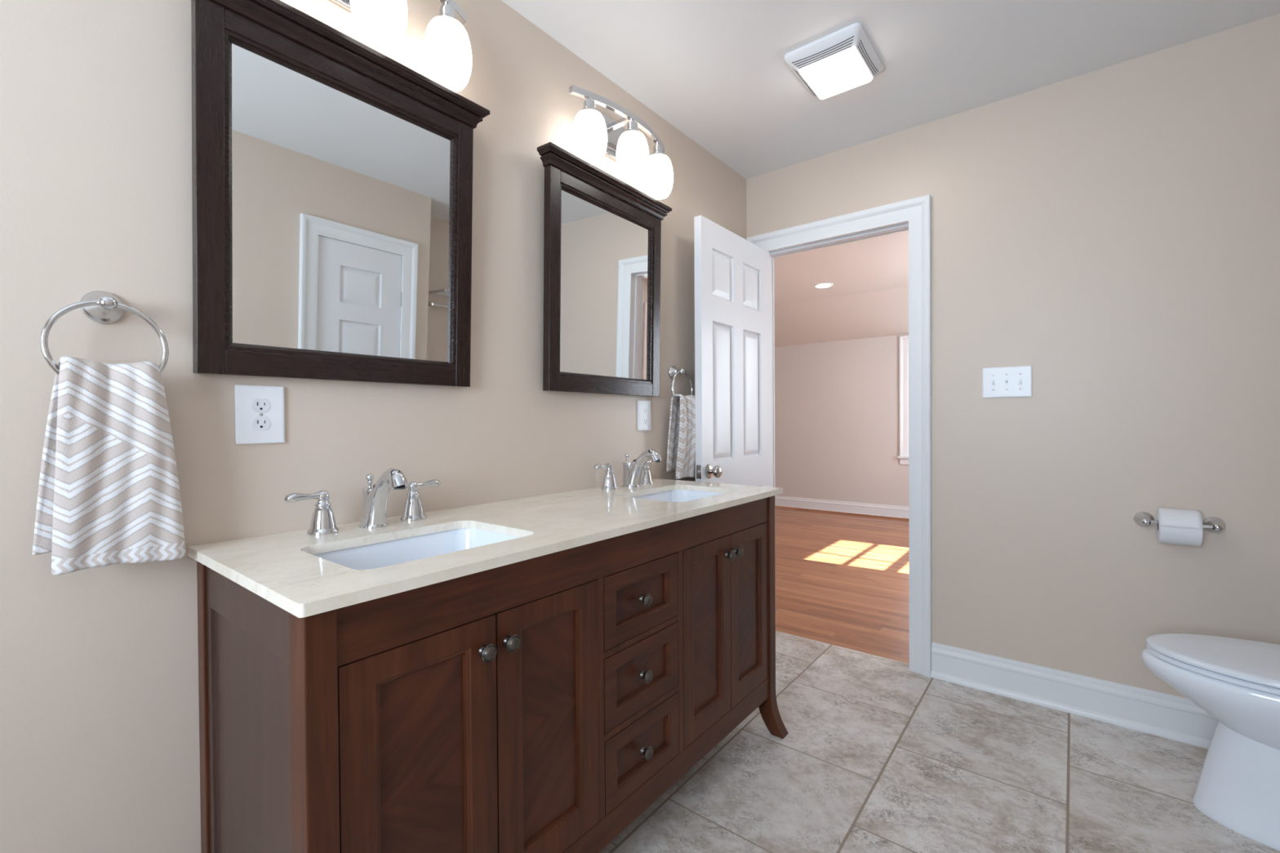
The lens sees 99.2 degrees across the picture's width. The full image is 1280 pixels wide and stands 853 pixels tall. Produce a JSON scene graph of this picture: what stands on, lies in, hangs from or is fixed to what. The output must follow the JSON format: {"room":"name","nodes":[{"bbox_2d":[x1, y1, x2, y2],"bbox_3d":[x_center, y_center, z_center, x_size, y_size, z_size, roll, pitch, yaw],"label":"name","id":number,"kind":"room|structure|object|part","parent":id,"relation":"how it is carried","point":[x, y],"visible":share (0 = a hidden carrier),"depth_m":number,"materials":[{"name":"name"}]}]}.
{"room":"bathroom","nodes":[
{"label":"bathroom","id":0,"kind":"room"},
{"bbox_2d":[0,0,746,852],"bbox_3d":[-0.740,-0.094,1.394,0.120,2.440,4.103,0,1,38],"label":"wall","id":1,"kind":"structure","parent":0,"point":[100,752],"depth_m":1.07,"materials":[{"name":"beige paint"}]},
{"bbox_2d":[39,290,168,375],"bbox_3d":[-0.954,-0.153,0.973,0.066,0.188,0.163,0,1,38],"label":"towel ring","id":2,"kind":"object","parent":1,"relation":"attached to","point":[99,306],"visible":0.85,"depth_m":0.97,"materials":[{"name":"silver metal"}]},
{"bbox_2d":[32,356,186,575],"bbox_3d":[-0.928,0.065,0.960,0.076,0.366,0.195,0,1,38],"label":"hand towel","id":3,"kind":"object","parent":2,"relation":"hanging from","point":[108,494],"visible":1,"depth_m":0.94,"materials":[{"name":"beige fabric"}]},
{"bbox_2d":[234,384,284,444],"bbox_3d":[-0.824,-0.026,1.183,0.009,0.125,0.091,0,1,38],"label":"wall outlet","id":4,"kind":"object","parent":1,"relation":"attached to","point":[260,418],"visible":1,"depth_m":1.18,"materials":[{"name":"white plastic"}]},
{"bbox_2d":[251,399,270,412],"bbox_3d":[-0.823,-0.045,1.182,0.005,0.028,0.034,0,1,38],"label":"receptacle","id":5,"kind":"object","parent":4,"relation":"attached to","point":[257,405],"depth_m":1.18,"materials":[{"name":"white plastic"}]},
{"bbox_2d":[252,417,270,430],"bbox_3d":[-0.823,-0.006,1.182,0.005,0.028,0.034,0,1,38],"label":"receptacle","id":6,"kind":"object","parent":4,"relation":"attached to","point":[258,423],"depth_m":1.18,"materials":[{"name":"white plastic"}]},
{"bbox_2d":[191,0,489,386],"bbox_3d":[-0.672,-0.502,1.307,0.091,0.784,0.688,0,1,38],"label":"wall mirror","id":7,"kind":"object","parent":1,"relation":"attached to","point":[332,177],"visible":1,"depth_m":1.25,"materials":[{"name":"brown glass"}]},
{"bbox_3d":[-0.693,-0.136,1.330,0.029,0.050,0.531,3,2,38],"label":"rail","id":8,"kind":"part","parent":7,"relation":"part of","materials":[{"name":"brown wood"}]},
{"bbox_2d":[231,43,449,361],"bbox_3d":[-0.689,-0.482,1.321,0.008,0.611,0.500,3,2,38],"label":"mirror glass","id":9,"kind":"object","parent":7,"relation":"on","point":[340,193],"depth_m":1.28,"materials":[{"name":"silver"}]},
{"bbox_3d":[-0.686,-0.482,1.319,0.026,0.643,0.532,3,2,38],"label":"moulding","id":10,"kind":"part","parent":7,"relation":"part of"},
{"bbox_3d":[-0.677,-0.824,1.307,0.029,0.042,0.531,3,2,38],"label":"rail","id":11,"kind":"part","parent":7,"relation":"part of","materials":[{"name":"brown wood"}]},
{"bbox_3d":[-0.664,-0.867,1.295,0.062,0.053,0.688,3,2,38],"label":"crown moulding","id":12,"kind":"part","parent":7,"relation":"part of","materials":[{"name":"brown wood"}]},
{"bbox_2d":[280,0,471,92],"bbox_3d":[-0.630,-1.028,1.285,0.182,0.252,0.524,0,1,38],"label":"vanity light","id":13,"kind":"object","parent":1,"relation":"attached to","point":[382,24],"visible":0.94,"depth_m":1.38,"materials":[{"name":"white glass"}]},
{"bbox_3d":[-0.751,-0.978,1.131,0.121,0.156,0.121,0,1,38],"label":"lamp shade","id":14,"kind":"part","parent":13,"relation":"part of","materials":[{"name":"white glass"}]},
{"bbox_3d":[-0.606,-0.980,1.267,0.121,0.156,0.121,0,1,38],"label":"lamp shade","id":15,"kind":"part","parent":13,"relation":"part of","materials":[{"name":"white glass"}]},
{"bbox_2d":[437,2,457,20],"bbox_3d":[-0.507,-1.085,1.437,0.060,0.056,0.060,0,1,38],"label":"socket","id":16,"kind":"object","parent":13,"relation":"attached to","point":[448,10],"depth_m":1.42,"materials":[{"name":"silver metal"}]},
{"bbox_3d":[-0.507,-0.982,1.438,0.121,0.156,0.121,0,1,38],"label":"lamp shade","id":17,"kind":"part","parent":13,"relation":"part of","materials":[{"name":"white glass"}]},
{"bbox_2d":[537,142,671,396],"bbox_3d":[-0.103,-0.513,2.021,0.062,0.784,0.688,2,2,37],"label":"wall mirror","id":18,"kind":"object","parent":1,"relation":"attached to","point":[602,233],"visible":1,"depth_m":1.98,"materials":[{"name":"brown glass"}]},
{"bbox_3d":[-0.120,-0.147,2.040,0.029,0.050,0.531,2,2,37],"label":"rail","id":19,"kind":"part","parent":18,"relation":"part of","materials":[{"name":"brown wood"}]},
{"bbox_2d":[560,190,648,379],"bbox_3d":[-0.120,-0.493,2.035,0.008,0.611,0.500,2,2,37],"label":"mirror glass","id":20,"kind":"object","parent":18,"relation":"on","point":[604,248],"depth_m":2.00,"materials":[{"name":"silver"}]},
{"bbox_3d":[-0.100,-0.879,2.013,0.062,0.053,0.688,2,2,37],"label":"crown moulding","id":21,"kind":"part","parent":18,"relation":"part of","materials":[{"name":"brown wood"}]},
{"bbox_3d":[-0.118,-0.493,2.033,0.026,0.643,0.532,2,2,37],"label":"moulding","id":22,"kind":"part","parent":18,"relation":"part of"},
{"bbox_3d":[-0.113,-0.836,2.024,0.029,0.042,0.531,2,2,37],"label":"rail","id":23,"kind":"part","parent":18,"relation":"part of","materials":[{"name":"brown wood"}]},
{"bbox_2d":[568,84,673,199],"bbox_3d":[-0.052,-1.039,2.013,0.182,0.252,0.524,0,1,38],"label":"vanity light","id":24,"kind":"object","parent":1,"relation":"attached to","point":[595,135],"visible":0.98,"depth_m":1.95,"materials":[{"name":"white glass"}]},
{"bbox_2d":[582,96,596,110],"bbox_3d":[-0.172,-1.091,1.858,0.060,0.056,0.060,0,1,38],"label":"socket","id":25,"kind":"object","parent":24,"relation":"attached to","point":[589,103],"depth_m":1.84,"materials":[{"name":"silver metal"}]},
{"bbox_3d":[-0.172,-0.989,1.859,0.121,0.156,0.121,0,1,38],"label":"lamp shade","id":26,"kind":"part","parent":24,"relation":"part of","materials":[{"name":"white glass"}]},
{"bbox_3d":[-0.072,-1.130,2.028,0.108,0.016,0.024,0,1,38],"label":"arm","id":27,"kind":"part","parent":24,"relation":"part of","materials":[{"name":"silver metal"}]},
{"bbox_2d":[625,118,639,131],"bbox_3d":[-0.028,-1.094,1.994,0.060,0.056,0.060,0,1,38],"label":"socket","id":28,"kind":"object","parent":24,"relation":"attached to","point":[633,124],"depth_m":1.98,"materials":[{"name":"silver metal"}]},
{"bbox_3d":[-0.027,-0.991,1.995,0.121,0.156,0.121,0,1,38],"label":"lamp shade","id":29,"kind":"part","parent":24,"relation":"part of","materials":[{"name":"white glass"}]},
{"bbox_2d":[651,142,664,155],"bbox_3d":[0.071,-1.096,2.165,0.060,0.056,0.060,0,1,38],"label":"socket","id":30,"kind":"object","parent":24,"relation":"attached to","point":[658,148],"depth_m":2.15,"materials":[{"name":"silver metal"}]},
{"bbox_3d":[0.072,-0.994,2.166,0.121,0.156,0.121,0,1,38],"label":"lamp shade","id":31,"kind":"part","parent":24,"relation":"part of","materials":[{"name":"white glass"}]},
{"bbox_2d":[637,400,651,431],"bbox_3d":[0.019,-0.045,2.244,0.010,0.124,0.084,0,1,38],"label":"wall outlet","id":32,"kind":"object","parent":1,"relation":"attached to","point":[644,424],"visible":1,"depth_m":2.23,"materials":[{"name":"white plastic"}]},
{"bbox_2d":[642,407,648,423],"bbox_3d":[0.021,-0.045,2.243,0.005,0.068,0.033,0,1,38],"label":"receptacle","id":33,"kind":"object","parent":32,"relation":"attached to","point":[645,410],"depth_m":2.24,"materials":[{"name":"white plastic"}]},
{"bbox_2d":[668,365,693,407],"bbox_3d":[0.168,-0.174,2.384,0.066,0.188,0.163,0,1,38],"label":"towel ring","id":34,"kind":"object","parent":1,"relation":"attached to","point":[673,371],"visible":0.81,"depth_m":2.38,"materials":[{"name":"silver metal"}]},
{"bbox_2d":[666,394,695,479],"bbox_3d":[0.194,0.044,2.370,0.076,0.366,0.195,0,1,38],"label":"hand towel","id":35,"kind":"object","parent":34,"relation":"hanging from","point":[681,451],"visible":0.9,"depth_m":2.34,"materials":[{"name":"beige fabric"}]},
{"bbox_2d":[773,230,908,346],"bbox_3d":[1.449,-1.229,4.931,5.100,0.550,4.076,0,1,38],"label":"ceiling","id":36,"kind":"structure","parent":0,"point":[868,297],"depth_m":5.55,"materials":[{"name":"paint"}]},
{"bbox_2d":[813,283,833,288],"bbox_3d":[1.783,-1.367,5.295,0.180,0.006,0.180,0,1,38],"label":"recessed light","id":37,"kind":"object","parent":36,"relation":"in","point":[822,285],"visible":1,"depth_m":5.29,"materials":[{"name":"white plastic"}]},
{"bbox_2d":[774,333,909,506],"bbox_3d":[2.669,-0.008,6.469,5.100,2.120,0.100,0,1,38],"label":"wall","id":38,"kind":"structure","parent":0,"point":[837,403],"depth_m":6.60,"materials":[{"name":"paint"}]},
{"bbox_2d":[774,495,909,518],"bbox_3d":[2.638,0.969,6.431,4.900,0.129,0.022,0,1,38],"label":"baseboard","id":39,"kind":"structure","parent":38,"relation":"attached to","point":[902,512],"depth_m":6.57,"materials":[{"name":"white paint"}]},
{"bbox_2d":[775,505,909,520],"bbox_3d":[2.635,1.043,6.427,4.900,0.019,0.034,0,1,38],"label":"trim","id":40,"kind":"structure","parent":38,"relation":"attached to","point":[809,509],"depth_m":6.54,"materials":[{"name":"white wood"}]},
{"bbox_2d":[897,335,908,464],"bbox_3d":[3.337,-0.294,5.898,0.995,1.445,0.155,0,1,38],"label":"window","id":41,"kind":"structure","parent":38,"relation":"in","point":[904,340],"depth_m":6.14,"materials":[{"name":"white paint"}]},
{"bbox_3d":[3.317,0.382,5.874,0.995,0.095,0.075,0,1,38],"label":"sill","id":42,"kind":"part","parent":41,"relation":"part of","materials":[{"name":"white paint"}]},
{"bbox_2d":[501,0,1279,179],"bbox_3d":[0.222,-1.363,0.641,2.560,0.100,4.153,0,1,38],"label":"ceiling","id":43,"kind":"structure","parent":0,"point":[717,72],"depth_m":1.92,"materials":[{"name":"paint"}]},
{"bbox_2d":[784,22,883,99],"bbox_3d":[0.709,-1.303,1.985,0.268,0.052,0.304,0,1,38],"label":"exhaust fan","id":44,"kind":"object","parent":43,"relation":"attached to","point":[846,59],"visible":1,"depth_m":1.93,"materials":[{"name":"white plastic"}]},
{"bbox_2d":[599,506,1279,852],"bbox_3d":[0.392,1.150,3.254,5.540,0.100,8.394,0,1,38],"label":"floor","id":45,"kind":"structure","parent":0,"point":[877,754],"depth_m":1.80,"materials":[{"name":"tile"}]},
{"bbox_2d":[196,495,788,852],"bbox_3d":[-0.189,0.686,1.523,0.578,0.870,1.600,0,1,38],"label":"bathroom vanity","id":46,"kind":"object","parent":45,"relation":"on","point":[544,704],"visible":0.98,"depth_m":1.05,"materials":[{"name":"brown wood"}]},
{"bbox_3d":[-0.872,0.695,1.094,0.042,0.870,0.077,0,1,38],"label":"leg","id":47,"kind":"part","parent":46,"relation":"part of","materials":[{"name":"brown wood"}]},
{"bbox_3d":[-0.676,0.620,0.950,0.445,0.720,0.018,0,1,38],"label":"panel","id":48,"kind":"part","parent":46,"relation":"part of","materials":[{"name":"brown wood"}]},
{"bbox_3d":[-0.472,0.695,0.776,0.091,0.870,0.077,0,1,38],"label":"leg","id":49,"kind":"part","parent":46,"relation":"part of","materials":[{"name":"brown wood"}]},
{"bbox_3d":[-0.362,0.630,0.919,0.019,0.552,0.278,0,1,38],"label":"door","id":50,"kind":"part","parent":46,"relation":"part of","materials":[{"name":"brown wood"}]},
{"bbox_3d":[-0.367,0.622,0.923,0.006,0.442,0.161,0,1,38],"label":"panel","id":51,"kind":"part","parent":46,"relation":"part of","materials":[{"name":"brown wood"}]},
{"bbox_2d":[187,478,782,617],"bbox_3d":[-0.193,0.241,1.528,0.568,0.019,1.571,0,1,38],"label":"countertop","id":52,"kind":"structure","parent":46,"relation":"on","point":[282,569],"depth_m":1.14,"materials":[{"name":"beige stone"}]},
{"bbox_2d":[284,467,440,536],"bbox_3d":[-0.593,0.165,1.259,0.183,0.143,0.363,0,1,38],"label":"widespread faucet","id":53,"kind":"object","parent":52,"relation":"on","point":[322,522],"visible":1,"depth_m":1.25,"materials":[{"name":"silver metal"}]},
{"bbox_3d":[-0.730,0.153,1.184,0.025,0.020,0.076,0,1,38],"label":"lever","id":54,"kind":"part","parent":53,"relation":"part of","materials":[{"name":"silver metal"}]},
{"bbox_3d":[-0.706,0.190,1.214,0.062,0.096,0.062,0,1,38],"label":"handle","id":55,"kind":"part","parent":53,"relation":"part of","materials":[{"name":"silver metal"}]},
{"bbox_3d":[-0.644,0.130,1.298,0.018,0.034,0.018,0,1,38],"label":"lift rod","id":56,"kind":"part","parent":53,"relation":"part of","materials":[{"name":"silver metal"}]},
{"bbox_3d":[-0.590,0.165,1.256,0.176,0.143,0.061,0,1,38],"label":"spout","id":57,"kind":"part","parent":53,"relation":"part of","materials":[{"name":"silver metal"}]},
{"bbox_3d":[-0.574,0.187,1.379,0.062,0.096,0.062,0,1,38],"label":"handle","id":58,"kind":"part","parent":53,"relation":"part of","materials":[{"name":"silver metal"}]},
{"bbox_3d":[-0.551,0.149,1.409,0.025,0.020,0.076,0,1,38],"label":"lever","id":59,"kind":"part","parent":53,"relation":"part of","materials":[{"name":"silver metal"}]},
{"bbox_2d":[313,528,519,569],"bbox_3d":[-0.447,0.327,1.135,0.322,0.140,0.432,0,1,38],"label":"undermount sink","id":60,"kind":"object","parent":52,"relation":"in","point":[378,555],"visible":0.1,"depth_m":1.26,"materials":[{"name":"white ceramic"}]},
{"bbox_2d":[593,448,661,490],"bbox_3d":[0.003,0.153,2.007,0.183,0.143,0.363,0,1,38],"label":"widespread faucet","id":61,"kind":"object","parent":52,"relation":"on","point":[637,472],"visible":1,"depth_m":2.00,"materials":[{"name":"silver metal"}]},
{"bbox_3d":[-0.134,0.141,1.933,0.025,0.020,0.076,0,1,38],"label":"lever","id":62,"kind":"part","parent":61,"relation":"part of","materials":[{"name":"silver metal"}]},
{"bbox_3d":[-0.111,0.178,1.963,0.062,0.096,0.062,0,1,38],"label":"handle","id":63,"kind":"part","parent":61,"relation":"part of","materials":[{"name":"silver metal"}]},
{"bbox_3d":[-0.048,0.118,2.047,0.018,0.034,0.018,0,1,38],"label":"lift rod","id":64,"kind":"part","parent":61,"relation":"part of","materials":[{"name":"silver metal"}]},
{"bbox_3d":[0.006,0.153,2.005,0.176,0.143,0.061,0,1,38],"label":"spout","id":65,"kind":"part","parent":61,"relation":"part of","materials":[{"name":"silver metal"}]},
{"bbox_3d":[0.021,0.176,2.128,0.062,0.096,0.062,0,1,38],"label":"handle","id":66,"kind":"part","parent":61,"relation":"part of","materials":[{"name":"silver metal"}]},
{"bbox_2d":[631,489,724,502],"bbox_3d":[0.134,0.315,1.866,0.322,0.140,0.432,0,1,38],"label":"undermount sink","id":67,"kind":"object","parent":52,"relation":"in","point":[673,495],"visible":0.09,"depth_m":2.06,"materials":[{"name":"white ceramic"}]},
{"bbox_3d":[-0.276,0.411,0.989,0.028,0.032,0.032,0,1,38],"label":"knob","id":68,"kind":"part","parent":46,"relation":"part of","materials":[{"name":"grey metal"}]},
{"bbox_3d":[-0.242,0.410,1.032,0.028,0.032,0.032,0,1,38],"label":"knob","id":69,"kind":"part","parent":46,"relation":"part of","materials":[{"name":"grey metal"}]},
{"bbox_3d":[-0.188,0.626,1.139,0.019,0.552,0.276,0,1,38],"label":"door","id":70,"kind":"part","parent":46,"relation":"part of","materials":[{"name":"brown wood"}]},
{"bbox_3d":[-0.191,0.619,1.143,0.006,0.442,0.161,0,1,38],"label":"panel","id":71,"kind":"part","parent":46,"relation":"part of","materials":[{"name":"brown wood"}]},
{"bbox_3d":[0.000,0.432,1.383,0.006,0.088,0.212,0,1,38],"label":"panel","id":72,"kind":"part","parent":46,"relation":"part of","materials":[{"name":"brown wood"}]},
{"bbox_3d":[0.004,0.432,1.379,0.019,0.170,0.299,0,1,38],"label":"drawer","id":73,"kind":"part","parent":46,"relation":"part of","materials":[{"name":"brown wood"}]},
{"bbox_3d":[0.001,0.623,1.385,0.006,0.090,0.212,0,1,38],"label":"panel","id":74,"kind":"part","parent":46,"relation":"part of","materials":[{"name":"brown wood"}]},
{"bbox_3d":[0.005,0.623,1.381,0.019,0.172,0.299,0,1,38],"label":"drawer","id":75,"kind":"part","parent":46,"relation":"part of","materials":[{"name":"brown wood"}]},
{"bbox_3d":[0.002,0.814,1.387,0.006,0.088,0.212,0,1,38],"label":"panel","id":76,"kind":"part","parent":46,"relation":"part of","materials":[{"name":"brown wood"}]},
{"bbox_3d":[0.006,0.814,1.383,0.019,0.170,0.299,0,1,38],"label":"drawer","id":77,"kind":"part","parent":46,"relation":"part of","materials":[{"name":"brown wood"}]},
{"bbox_3d":[0.016,0.432,1.356,0.028,0.032,0.032,0,1,38],"label":"knob","id":78,"kind":"part","parent":46,"relation":"part of","materials":[{"name":"grey metal"}]},
{"bbox_3d":[0.017,0.623,1.358,0.028,0.032,0.032,0,1,38],"label":"knob","id":79,"kind":"part","parent":46,"relation":"part of","materials":[{"name":"grey metal"}]},
{"bbox_3d":[0.018,0.814,1.360,0.028,0.032,0.032,0,1,38],"label":"knob","id":80,"kind":"part","parent":46,"relation":"part of","materials":[{"name":"grey metal"}]},
{"bbox_3d":[0.193,0.612,1.626,0.006,0.442,0.157,0,1,38],"label":"panel","id":81,"kind":"part","parent":46,"relation":"part of","materials":[{"name":"brown wood"}]},
{"bbox_3d":[0.196,0.619,1.621,0.019,0.552,0.266,0,1,38],"label":"door","id":82,"kind":"part","parent":46,"relation":"part of","materials":[{"name":"brown wood"}]},
{"bbox_3d":[0.281,0.400,1.689,0.028,0.032,0.032,0,1,38],"label":"knob","id":83,"kind":"part","parent":46,"relation":"part of","materials":[{"name":"grey metal"}]},
{"bbox_3d":[0.314,0.399,1.732,0.028,0.032,0.032,0,1,38],"label":"knob","id":84,"kind":"part","parent":46,"relation":"part of","materials":[{"name":"grey metal"}]},
{"bbox_3d":[0.359,0.608,1.836,0.006,0.442,0.160,0,1,38],"label":"panel","id":85,"kind":"part","parent":46,"relation":"part of","materials":[{"name":"brown wood"}]},
{"bbox_3d":[0.364,0.616,1.832,0.019,0.552,0.268,0,1,38],"label":"door","id":86,"kind":"part","parent":46,"relation":"part of","materials":[{"name":"brown wood"}]},
{"bbox_3d":[0.476,0.677,1.967,0.091,0.870,0.077,0,1,38],"label":"leg","id":87,"kind":"part","parent":46,"relation":"part of","materials":[{"name":"brown wood"}]},
{"bbox_2d":[1141,632,1279,850],"bbox_3d":[1.834,0.709,1.434,0.762,0.800,0.450,0,1,38],"label":"toilet","id":88,"kind":"object","parent":45,"relation":"on","point":[1236,682],"visible":1,"depth_m":1.49,"materials":[{"name":"white ceramic"}]},
{"bbox_3d":[1.783,0.778,1.475,0.630,0.192,0.368,0,1,38],"label":"bowl","id":89,"kind":"part","parent":88,"relation":"part of","materials":[{"name":"white ceramic"}]},
{"bbox_3d":[1.752,0.673,1.499,0.528,0.014,0.360,0,1,38],"label":"seat","id":90,"kind":"part","parent":88,"relation":"part of","materials":[{"name":"white plastic"}]},
{"bbox_3d":[1.756,0.653,1.495,0.538,0.020,0.360,0,1,38],"label":"lid","id":91,"kind":"part","parent":88,"relation":"part of","materials":[{"name":"white plastic"}]},
{"bbox_2d":[746,13,1279,698],"bbox_3d":[1.509,-0.118,2.262,2.560,2.440,0.055,0,1,38],"label":"wall","id":92,"kind":"structure","parent":0,"point":[1112,233],"depth_m":2.05,"materials":[{"name":"beige paint"}]},
{"bbox_2d":[746,194,931,677],"bbox_3d":[0.931,0.045,2.670,0.885,2.115,0.029,0,1,38],"label":"trim","id":93,"kind":"structure","parent":92,"relation":"attached to","point":[916,211],"depth_m":2.43,"materials":[{"name":"white paint"}]},
{"bbox_2d":[982,365,1031,397],"bbox_3d":[1.496,-0.182,2.223,0.167,0.124,0.019,0,1,38],"label":"light switch","id":94,"kind":"object","parent":92,"relation":"attached to","point":[1007,381],"visible":1,"depth_m":2.22,"materials":[{"name":"white plastic"}]},
{"bbox_2d":[930,642,1217,748],"bbox_3d":[1.843,1.029,1.962,1.422,0.148,0.026,0,1,38],"label":"baseboard","id":95,"kind":"structure","parent":92,"relation":"attached to","point":[1178,718],"depth_m":2.09,"materials":[{"name":"white paint"}]},
{"bbox_2d":[1133,511,1225,533],"bbox_3d":[1.873,0.337,1.892,0.231,0.055,0.080,0,1,38],"label":"toilet paper holder","id":96,"kind":"object","parent":92,"relation":"attached to","point":[1211,524],"visible":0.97,"depth_m":1.87,"materials":[{"name":"silver metal"}]},
{"bbox_3d":[1.812,0.337,1.956,0.055,0.055,0.055,0,1,38],"label":"post","id":97,"kind":"part","parent":96,"relation":"part of","materials":[{"name":"silver metal"}]},
{"bbox_2d":[1155,507,1203,546],"bbox_3d":[1.853,0.345,1.874,0.103,0.122,0.123,0,1,38],"label":"toilet paper roll","id":98,"kind":"object","parent":96,"relation":"hanging from","point":[1175,526],"visible":1,"depth_m":1.84,"materials":[{"name":"white paper"}]},
{"bbox_3d":[1.950,0.337,1.847,0.055,0.055,0.055,0,1,38],"label":"post","id":99,"kind":"part","parent":96,"relation":"part of","materials":[{"name":"silver metal"}]},
{"bbox_3d":[0.378,-0.170,3.234,5.540,2.540,0.060,0,1,38],"label":"wall","id":100,"kind":"structure","parent":0,"visible":0},
{"bbox_2d":[693,215,770,487],"bbox_3d":[0.467,0.089,2.634,0.153,2.009,0.698,0,1,38],"label":"door","id":101,"kind":"structure","parent":100,"relation":"in","point":[732,273],"depth_m":2.57,"materials":[{"name":"white paint"}]},
{"bbox_3d":[0.256,0.198,2.370,0.025,0.060,0.002,0,1,38],"label":"latch plate","id":102,"kind":"part","parent":101,"relation":"part of","materials":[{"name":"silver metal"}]},
{"bbox_3d":[0.331,0.197,2.380,0.049,0.054,0.054,0,1,38],"label":"knob","id":103,"kind":"part","parent":101,"relation":"part of","materials":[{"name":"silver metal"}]},
{"bbox_2d":[768,221,908,546],"bbox_3d":[0.976,0.077,2.727,0.752,2.048,0.117,0,1,38],"label":"trim","id":104,"kind":"structure","parent":100,"relation":"attached to","point":[904,225],"depth_m":2.84,"materials":[{"name":"white paint"}]}
]}

